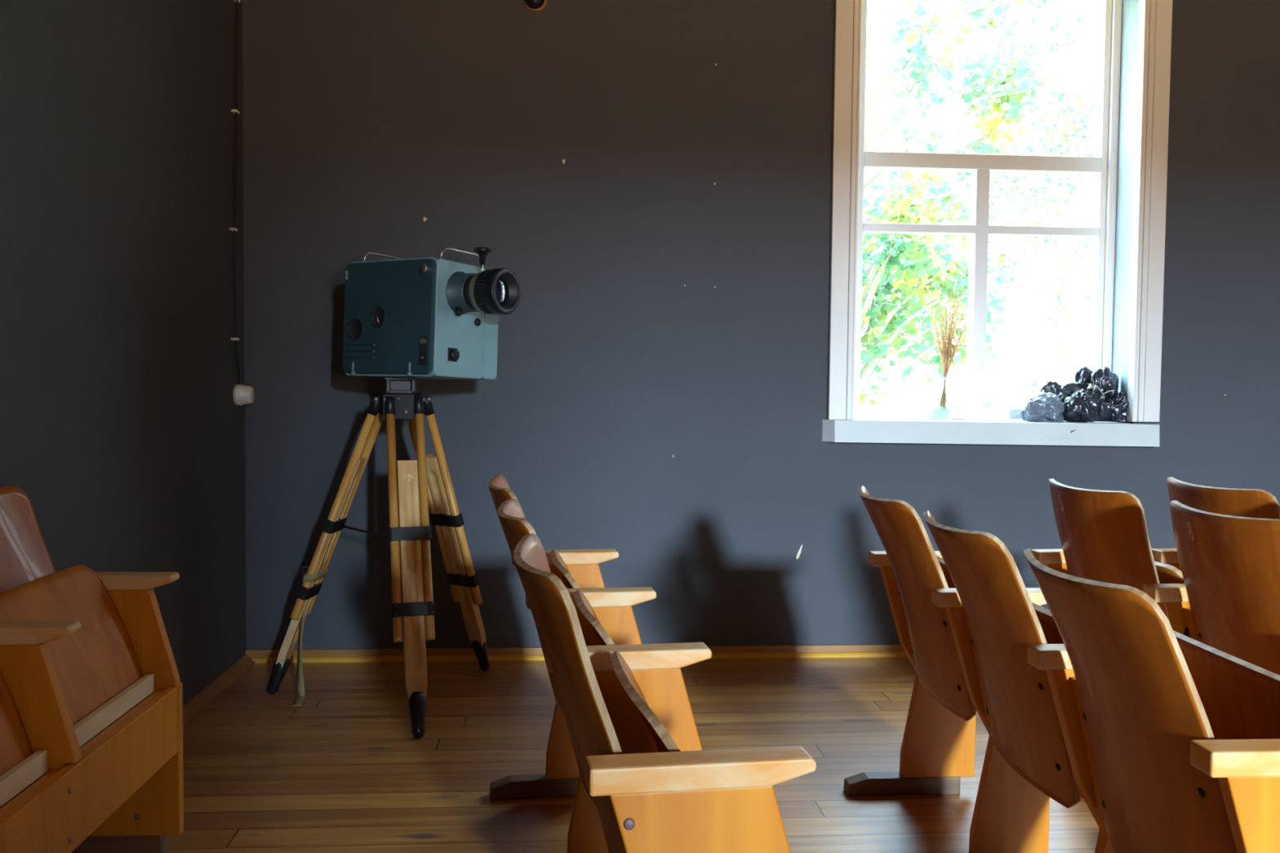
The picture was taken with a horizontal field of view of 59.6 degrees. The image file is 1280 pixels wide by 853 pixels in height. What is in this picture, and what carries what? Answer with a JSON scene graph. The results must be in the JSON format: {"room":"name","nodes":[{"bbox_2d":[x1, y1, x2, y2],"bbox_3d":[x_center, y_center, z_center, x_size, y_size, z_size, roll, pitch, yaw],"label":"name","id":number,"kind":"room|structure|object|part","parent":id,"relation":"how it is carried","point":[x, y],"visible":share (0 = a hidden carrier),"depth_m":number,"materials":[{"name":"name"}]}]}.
{"room":"small movie theater","nodes":[
{"label":"small movie theater","id":0,"kind":"room"},
{"bbox_2d":[0,0,246,747],"bbox_3d":[-1.622,-0.501,0.200,0.689,3.590,9.390,0,3,-4],"label":"wall","id":1,"kind":"structure","parent":0,"point":[122,428],"depth_m":3.42,"materials":[{"name":"grey paint"}]},
{"bbox_2d":[182,654,254,725],"bbox_3d":[-1.469,1.090,1.792,0.045,0.029,5.693,0,3,-3],"label":"baseboard","id":2,"kind":"structure","parent":1,"relation":"attached to","point":[197,703],"depth_m":4.17,"materials":[{"name":"brown wood"}]},
{"bbox_2d":[228,227,237,231],"bbox_3d":[-1.595,-0.773,4.381,0.025,0.012,0.039,0,3,-4],"label":"insulator","id":3,"kind":"object","parent":1,"relation":"attached to","point":[229,228],"visible":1,"depth_m":4.36,"materials":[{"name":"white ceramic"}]},
{"bbox_2d":[230,337,239,340],"bbox_3d":[-1.600,-0.345,4.410,0.025,0.012,0.039,0,3,-4],"label":"insulator","id":4,"kind":"object","parent":1,"relation":"attached to","point":[231,338],"visible":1,"depth_m":4.39,"materials":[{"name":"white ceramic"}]},
{"bbox_2d":[231,109,239,114],"bbox_3d":[-1.592,-1.239,4.395,0.025,0.012,0.039,0,3,-4],"label":"insulator","id":5,"kind":"object","parent":1,"relation":"attached to","point":[234,111],"visible":1,"depth_m":4.38,"materials":[{"name":"white ceramic"}]},
{"bbox_2d":[233,0,240,384],"bbox_3d":[-1.589,-1.238,4.388,0.009,2.161,0.070,0,3,-4],"label":"cable","id":6,"kind":"object","parent":1,"relation":"attached to","point":[237,4],"visible":1,"depth_m":4.39,"materials":[{"name":"black plastic"}]},
{"bbox_2d":[232,383,254,405],"bbox_3d":[-1.585,-0.127,4.472,0.066,0.089,0.089,0,3,-4],"label":"wall socket","id":7,"kind":"object","parent":1,"relation":"attached to","point":[242,394],"visible":1,"depth_m":4.44,"materials":[{"name":"white plastic"}]},
{"bbox_2d":[164,657,1099,852],"bbox_3d":[1.357,1.252,0.508,6.600,0.120,9.390,0,3,-4],"label":"floor","id":8,"kind":"structure","parent":0,"point":[344,770],"depth_m":3.50,"materials":[{"name":"brown wood"}]},
{"bbox_2d":[0,485,183,852],"bbox_3d":[-1.298,0.623,2.201,0.397,0.927,1.168,0,3,-3],"label":"theater seats","id":9,"kind":"object","parent":8,"relation":"on","point":[84,651],"visible":1,"depth_m":2.47,"materials":[{"name":"brown wood"}]},
{"bbox_3d":[-1.234,0.520,1.914,0.159,0.315,0.496,0,3,-3],"label":"folding seat","id":10,"kind":"part","parent":9,"relation":"part of","materials":[{"name":"brown wood"}]},
{"bbox_3d":[-1.146,0.661,1.926,0.018,0.044,0.490,0,3,-3],"label":"hinge rail","id":11,"kind":"part","parent":9,"relation":"part of","materials":[{"name":"brown wood"}]},
{"bbox_3d":[-1.406,0.431,2.457,0.210,0.568,0.438,0,3,-3],"label":"backrest","id":12,"kind":"part","parent":9,"relation":"part of","materials":[{"name":"brown wood"}]},
{"bbox_3d":[-1.249,0.730,2.201,0.279,0.614,0.030,0,3,-3],"label":"panel","id":13,"kind":"part","parent":9,"relation":"part of","materials":[{"name":"brown wood"}]},
{"bbox_3d":[-1.262,0.406,2.192,0.301,0.036,0.056,0,3,-3],"label":"armrest","id":14,"kind":"part","parent":9,"relation":"part of","materials":[{"name":"brown wood"}]},
{"bbox_3d":[-1.266,0.495,2.468,0.159,0.315,0.496,0,3,-3],"label":"folding seat","id":15,"kind":"part","parent":9,"relation":"part of","materials":[{"name":"brown wood"}]},
{"bbox_3d":[-1.178,0.635,2.479,0.018,0.044,0.490,0,3,-3],"label":"hinge rail","id":16,"kind":"part","parent":9,"relation":"part of","materials":[{"name":"beige wood"}]},
{"bbox_3d":[-1.346,1.035,2.775,0.330,0.052,0.056,0,3,-3],"label":"foot rail","id":17,"kind":"part","parent":9,"relation":"part of","materials":[{"name":"brown wood"}]},
{"bbox_3d":[-1.294,0.380,2.746,0.301,0.036,0.056,0,3,-3],"label":"armrest","id":18,"kind":"part","parent":9,"relation":"part of","materials":[{"name":"brown wood"}]},
{"bbox_3d":[-1.278,0.705,2.755,0.285,0.614,0.030,0,3,-3],"label":"panel","id":19,"kind":"part","parent":9,"relation":"part of","materials":[{"name":"brown wood"}]},
{"bbox_2d":[266,377,489,737],"bbox_3d":[-1.015,0.410,4.110,0.734,1.183,0.884,1,3,7],"label":"tripod","id":20,"kind":"object","parent":8,"relation":"on","point":[414,486],"visible":0.99,"depth_m":4.00,"materials":[{"name":"brown wood"}]},
{"bbox_2d":[292,566,328,706],"bbox_3d":[-1.211,0.757,4.097,0.108,0.481,0.213,0,3,-4],"label":"strap","id":21,"kind":"object","parent":20,"relation":"attached to","point":[299,700],"visible":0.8,"depth_m":4.11,"materials":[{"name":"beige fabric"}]},
{"bbox_2d":[342,247,520,379],"bbox_3d":[-0.714,-0.406,4.063,0.642,0.470,0.402,2,3,31],"label":"film camera","id":22,"kind":"object","parent":20,"relation":"on","point":[426,317],"visible":1,"depth_m":3.94,"materials":[{"name":"teal metal"}]},
{"bbox_3d":[-0.954,-0.618,4.197,0.020,0.054,0.255,2,1,31],"label":"carrying handle","id":23,"kind":"part","parent":22,"relation":"part of","materials":[{"name":"silver metal"}]},
{"bbox_3d":[-0.895,-0.388,3.964,0.424,0.399,0.015,2,1,31],"label":"door","id":24,"kind":"part","parent":22,"relation":"part of","materials":[{"name":"teal metal"}]},
{"bbox_3d":[-0.751,-0.296,3.864,0.027,0.018,0.002,2,1,31],"label":"brass plate","id":25,"kind":"part","parent":22,"relation":"part of","materials":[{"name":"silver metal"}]},
{"bbox_3d":[-0.742,-0.544,3.853,0.032,0.032,0.020,2,1,31],"label":"latch knob","id":26,"kind":"part","parent":22,"relation":"part of","materials":[{"name":"silver metal"}]},
{"bbox_3d":[-0.660,-0.253,3.937,0.007,0.048,0.046,2,1,31],"label":"dial plate","id":27,"kind":"part","parent":22,"relation":"part of","materials":[{"name":"black ceramic"}]},
{"bbox_3d":[-0.642,-0.606,4.018,0.020,0.054,0.250,2,1,31],"label":"carrying handle","id":28,"kind":"part","parent":22,"relation":"part of","materials":[{"name":"silver metal"}]},
{"bbox_2d":[474,318,480,325],"bbox_3d":[-0.585,-0.378,4.045,0.014,0.028,0.028,2,1,31],"label":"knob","id":29,"kind":"object","parent":22,"relation":"attached to","point":[477,321],"depth_m":4.04,"materials":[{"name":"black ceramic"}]},
{"bbox_3d":[-0.561,-0.558,3.972,0.009,0.077,0.010,2,1,31],"label":"knob stem","id":30,"kind":"part","parent":22,"relation":"part of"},
{"bbox_3d":[-0.559,-0.605,3.971,0.064,0.059,0.065,2,1,31],"label":"focus knob","id":31,"kind":"part","parent":22,"relation":"part of","materials":[{"name":"black plastic"}]},
{"bbox_3d":[-0.482,-0.468,3.871,0.012,0.112,0.112,2,1,31],"label":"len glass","id":32,"kind":"part","parent":22,"relation":"part of","materials":[{"name":"black"}]},
{"bbox_2d":[488,474,816,852],"bbox_3d":[-0.100,0.629,2.324,0.394,0.929,1.785,0,3,-10],"label":"theater seats","id":33,"kind":"object","parent":8,"relation":"on","point":[624,740],"visible":1,"depth_m":1.60,"materials":[{"name":"brown wood"}]},
{"bbox_3d":[-0.286,0.423,2.857,0.206,0.570,0.464,0,3,-10],"label":"backrest","id":34,"kind":"part","parent":33,"relation":"part of","materials":[{"name":"brown wood"}]},
{"bbox_3d":[-0.264,1.026,3.193,0.330,0.052,0.056,0,3,-10],"label":"foot rail","id":35,"kind":"part","parent":33,"relation":"part of","materials":[{"name":"brown wood"}]},
{"bbox_3d":[-0.190,0.450,2.298,0.206,0.570,0.437,0,3,-10],"label":"backrest","id":36,"kind":"part","parent":33,"relation":"part of","materials":[{"name":"brown wood"}]},
{"bbox_3d":[-0.149,0.491,2.884,0.155,0.306,0.523,0,3,-10],"label":"folding seat","id":37,"kind":"part","parent":33,"relation":"part of","materials":[{"name":"brown wood"}]},
{"bbox_3d":[-0.212,0.371,3.169,0.301,0.036,0.056,0,3,-10],"label":"armrest","id":38,"kind":"part","parent":33,"relation":"part of","materials":[{"name":"brown wood"}]},
{"bbox_3d":[-0.093,0.476,1.734,0.206,0.570,0.475,0,3,-10],"label":"backrest","id":39,"kind":"part","parent":33,"relation":"part of","materials":[{"name":"brown wood"}]},
{"bbox_3d":[-0.195,0.696,3.180,0.285,0.614,0.030,0,3,-10],"label":"panel","id":40,"kind":"part","parent":33,"relation":"part of","materials":[{"name":"brown wood"}]},
{"bbox_3d":[-0.114,0.398,2.597,0.301,0.036,0.056,0,3,-10],"label":"armrest","id":41,"kind":"part","parent":33,"relation":"part of","materials":[{"name":"beige wood"}]},
{"bbox_3d":[-0.053,0.518,2.325,0.155,0.306,0.496,0,3,-10],"label":"folding seat","id":42,"kind":"part","parent":33,"relation":"part of","materials":[{"name":"brown wood"}]},
{"bbox_3d":[-0.100,0.723,2.608,0.279,0.614,0.030,0,3,-10],"label":"panel","id":43,"kind":"part","parent":33,"relation":"part of","materials":[{"name":"brown wood"}]},
{"bbox_3d":[-0.020,0.424,2.052,0.301,0.036,0.056,0,3,-10],"label":"armrest","id":44,"kind":"part","parent":33,"relation":"part of","materials":[{"name":"beige wood"}]},
{"bbox_3d":[0.044,0.545,1.761,0.155,0.306,0.534,0,3,-10],"label":"folding seat","id":45,"kind":"part","parent":33,"relation":"part of","materials":[{"name":"brown wood"}]},
{"bbox_3d":[-0.006,0.749,2.062,0.279,0.614,0.030,0,3,-10],"label":"panel","id":46,"kind":"part","parent":33,"relation":"part of","materials":[{"name":"brown wood"}]},
{"bbox_3d":[0.097,0.777,1.480,0.285,0.614,0.030,0,3,-10],"label":"panel","id":47,"kind":"part","parent":33,"relation":"part of","materials":[{"name":"brown wood"}]},
{"bbox_3d":[0.080,0.452,1.469,0.301,0.036,0.056,0,3,-10],"label":"armrest","id":48,"kind":"part","parent":33,"relation":"part of","materials":[{"name":"brown wood"}]},
{"bbox_2d":[843,485,1279,852],"bbox_3d":[0.820,0.648,2.384,0.415,0.903,1.728,0,3,-4],"label":"theater seats","id":49,"kind":"object","parent":8,"relation":"on","point":[1170,740],"visible":1,"depth_m":2.08,"materials":[{"name":"brown wood"}]},
{"bbox_3d":[0.759,1.034,3.237,0.330,0.052,0.056,0,3,-4],"label":"foot rail","id":50,"kind":"part","parent":49,"relation":"part of","materials":[{"name":"brown wood"}]},
{"bbox_3d":[0.810,0.380,3.208,0.301,0.036,0.056,0,3,-4],"label":"armrest","id":51,"kind":"part","parent":49,"relation":"part of","materials":[{"name":"brown wood"}]},
{"bbox_3d":[0.693,0.443,2.915,0.228,0.544,0.444,0,3,-4],"label":"backrest","id":52,"kind":"part","parent":49,"relation":"part of","materials":[{"name":"brown wood"}]},
{"bbox_3d":[0.827,0.705,3.217,0.285,0.614,0.030,0,3,-4],"label":"panel","id":53,"kind":"part","parent":49,"relation":"part of","materials":[{"name":"brown wood"}]},
{"bbox_3d":[0.841,0.495,2.927,0.159,0.315,0.501,0,3,-4],"label":"folding seat","id":54,"kind":"part","parent":49,"relation":"part of","materials":[{"name":"brown wood"}]},
{"bbox_3d":[0.847,0.406,2.650,0.301,0.036,0.056,0,3,-4],"label":"armrest","id":55,"kind":"part","parent":49,"relation":"part of","materials":[{"name":"brown wood"}]},
{"bbox_3d":[0.860,0.730,2.659,0.279,0.614,0.030,0,3,-4],"label":"panel","id":56,"kind":"part","parent":49,"relation":"part of","materials":[{"name":"brown wood"}]},
{"bbox_3d":[0.729,0.469,2.359,0.228,0.544,0.438,0,3,-4],"label":"backrest","id":57,"kind":"part","parent":49,"relation":"part of","materials":[{"name":"brown wood"}]},
{"bbox_3d":[0.877,0.521,2.372,0.159,0.315,0.496,0,3,-4],"label":"folding seat","id":58,"kind":"part","parent":49,"relation":"part of","materials":[{"name":"brown wood"}]},
{"bbox_3d":[0.883,0.431,2.096,0.301,0.036,0.056,0,3,-4],"label":"armrest","id":59,"kind":"part","parent":49,"relation":"part of","materials":[{"name":"brown wood"}]},
{"bbox_3d":[0.896,0.756,2.105,0.279,0.614,0.030,0,3,-4],"label":"panel","id":60,"kind":"part","parent":49,"relation":"part of","materials":[{"name":"brown wood"}]},
{"bbox_3d":[0.765,0.495,1.806,0.228,0.544,0.438,0,3,-4],"label":"backrest","id":61,"kind":"part","parent":49,"relation":"part of","materials":[{"name":"brown wood"}]},
{"bbox_3d":[0.959,0.532,1.821,0.069,0.340,0.496,0,3,-4],"label":"folding seat","id":62,"kind":"part","parent":49,"relation":"part of","materials":[{"name":"brown wood"}]},
{"bbox_3d":[0.919,0.457,1.543,0.301,0.036,0.056,0,3,-4],"label":"armrest","id":63,"kind":"part","parent":49,"relation":"part of","materials":[{"name":"brown wood"}]},
{"bbox_3d":[0.935,0.782,1.552,0.285,0.614,0.030,0,3,-4],"label":"panel","id":64,"kind":"part","parent":49,"relation":"part of","materials":[{"name":"brown wood"}]},
{"bbox_2d":[1031,478,1279,675],"bbox_3d":[1.363,0.627,2.750,0.375,0.922,1.158,0,3,-9],"label":"theater seats","id":65,"kind":"object","parent":8,"relation":"on","point":[1225,596],"visible":0.52,"depth_m":2.57,"materials":[{"name":"brown wood"}]},
{"bbox_3d":[1.301,0.381,3.285,0.301,0.036,0.056,0,3,-9],"label":"armrest","id":66,"kind":"part","parent":65,"relation":"part of","materials":[{"name":"brown wood"}]},
{"bbox_3d":[1.318,0.706,3.296,0.285,0.614,0.030,0,3,-9],"label":"panel","id":67,"kind":"part","parent":65,"relation":"part of","materials":[{"name":"brown wood"}]},
{"bbox_3d":[1.238,0.436,2.992,0.195,0.563,0.434,0,3,-9],"label":"backrest","id":68,"kind":"part","parent":65,"relation":"part of","materials":[{"name":"brown wood"}]},
{"bbox_3d":[1.388,0.407,2.743,0.301,0.036,0.056,0,3,-9],"label":"armrest","id":69,"kind":"part","parent":65,"relation":"part of","materials":[{"name":"brown wood"}]},
{"bbox_3d":[1.357,0.496,3.014,0.159,0.315,0.491,0,3,-9],"label":"folding seat","id":70,"kind":"part","parent":65,"relation":"part of","materials":[{"name":"brown wood"}]},
{"bbox_3d":[1.401,0.732,2.753,0.279,0.614,0.030,0,3,-9],"label":"panel","id":71,"kind":"part","parent":65,"relation":"part of","materials":[{"name":"brown wood"}]},
{"bbox_3d":[1.325,0.462,2.450,0.195,0.563,0.434,0,3,-9],"label":"backrest","id":72,"kind":"part","parent":65,"relation":"part of","materials":[{"name":"brown wood"}]},
{"bbox_2d":[1151,476,1279,572],"bbox_3d":[1.734,0.627,2.789,0.392,0.927,1.158,0,3,-10],"label":"theater seat","id":73,"kind":"object","parent":8,"relation":"on","point":[1247,503],"visible":0.11,"depth_m":2.94,"materials":[{"name":"brown wood"}]},
{"bbox_3d":[1.671,0.383,3.324,0.301,0.036,0.056,0,3,-10],"label":"armrest","id":74,"kind":"part","parent":73,"relation":"part of","materials":[{"name":"brown wood"}]},
{"bbox_3d":[1.687,0.708,3.336,0.285,0.614,0.030,0,3,-10],"label":"panel","id":75,"kind":"part","parent":73,"relation":"part of","materials":[{"name":"brown wood"}]},
{"bbox_3d":[1.597,0.435,3.027,0.205,0.568,0.434,0,3,-10],"label":"backrest","id":76,"kind":"part","parent":73,"relation":"part of","materials":[{"name":"brown wood"}]},
{"bbox_2d":[242,0,1279,649],"bbox_3d":[1.033,-0.691,4.930,6.600,3.590,0.351,0,3,-4],"label":"wall","id":77,"kind":"structure","parent":0,"point":[652,178],"depth_m":4.68,"materials":[{"name":"grey paint"}]},
{"bbox_2d":[524,0,546,11],"bbox_3d":[-0.428,-1.753,4.564,0.096,0.096,0.060,0,3,-4],"label":"wall fitting","id":78,"kind":"object","parent":77,"relation":"attached to","point":[532,5],"visible":1,"depth_m":4.57,"materials":[{"name":"black ceramic"}]},
{"bbox_2d":[245,644,907,662],"bbox_3d":[1.196,0.968,4.828,5.670,0.048,0.036,0,3,-4],"label":"baseboard","id":79,"kind":"structure","parent":77,"relation":"attached to","point":[495,654],"depth_m":4.70,"materials":[{"name":"orange wood"}]},
{"bbox_2d":[822,0,1172,446],"bbox_3d":[1.524,-1.034,4.915,1.496,2.218,0.403,0,3,-4],"label":"window","id":80,"kind":"structure","parent":77,"relation":"in","point":[1128,166],"depth_m":4.84,"materials":[{"name":"white paint"}]},
{"bbox_3d":[1.514,0.021,4.963,1.496,0.106,0.403,0,3,-4],"label":"sill","id":81,"kind":"part","parent":80,"relation":"part of","materials":[{"name":"white paint"}]},
{"bbox_2d":[1019,387,1064,422],"bbox_3d":[1.768,-0.096,4.896,0.202,0.148,0.108,0,3,-4],"label":"plastic bag","id":82,"kind":"object","parent":80,"relation":"on","point":[1043,406],"visible":1,"depth_m":4.86,"materials":[{"name":"plastic"}]},
{"bbox_2d":[1038,381,1087,403],"bbox_3d":[1.885,-0.113,4.990,0.250,0.179,0.079,0,3,-4],"label":"plastic bag","id":83,"kind":"object","parent":80,"relation":"on","point":[1068,389],"visible":0.3,"depth_m":4.96,"materials":[{"name":"black plastic"}]},
{"bbox_2d":[1061,384,1115,422],"bbox_3d":[1.951,-0.108,4.909,0.210,0.177,0.145,-1,3,-24],"label":"plastic bag","id":84,"kind":"object","parent":80,"relation":"on","point":[1083,406],"visible":1,"depth_m":4.86,"materials":[{"name":"black plastic"}]},
{"bbox_2d":[1073,366,1128,422],"bbox_3d":[2.050,-0.143,4.927,0.255,0.245,0.143,1,3,19],"label":"plastic bag","id":85,"kind":"object","parent":80,"relation":"on","point":[1114,407],"visible":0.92,"depth_m":4.90,"materials":[{"name":"black plastic"}]},
{"bbox_3d":[1.336,-0.108,4.910,0.088,0.151,0.088,0,3,-4],"label":"glass jar","id":86,"kind":"object","parent":80,"relation":"on","visible":0},
{"bbox_2d":[923,277,973,409],"bbox_3d":[1.353,-0.363,4.894,0.201,0.579,0.123,0,3,-2],"label":"bunch","id":87,"kind":"object","parent":86,"relation":"in","point":[945,353],"visible":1,"depth_m":4.89,"materials":[{"name":"plant"}]},
{"label":"outside","id":88,"kind":"structure","parent":0,"visible":0},
{"bbox_3d":[3.077,0.744,25.392,70.000,0.150,39.950,0,3,-4],"label":"ground","id":89,"kind":"structure","parent":88,"visible":0},
{"bbox_2d":[859,0,1061,408],"bbox_3d":[1.810,-1.763,9.400,3.547,6.301,2.625,0,3,-4],"label":"maple tree","id":90,"kind":"object","parent":89,"relation":"on","point":[906,204],"visible":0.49,"depth_m":9.16,"materials":[{"name":"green plant"}]},
{"bbox_2d":[942,0,1098,386],"bbox_3d":[4.734,-1.941,12.007,2.794,6.476,2.120,0,3,-4],"label":"birch tree","id":91,"kind":"object","parent":89,"relation":"on","point":[1073,301],"visible":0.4,"depth_m":12.02,"materials":[{"name":"beige plant"}]},
{"bbox_2d":[1030,369,1075,386],"bbox_3d":[4.365,0.388,9.997,1.456,2.009,1.177,0,3,-4],"label":"bush","id":92,"kind":"object","parent":89,"relation":"on","point":[1033,384],"visible":0.02,"depth_m":10.25,"materials":[{"name":"beige plant"}]}
]}

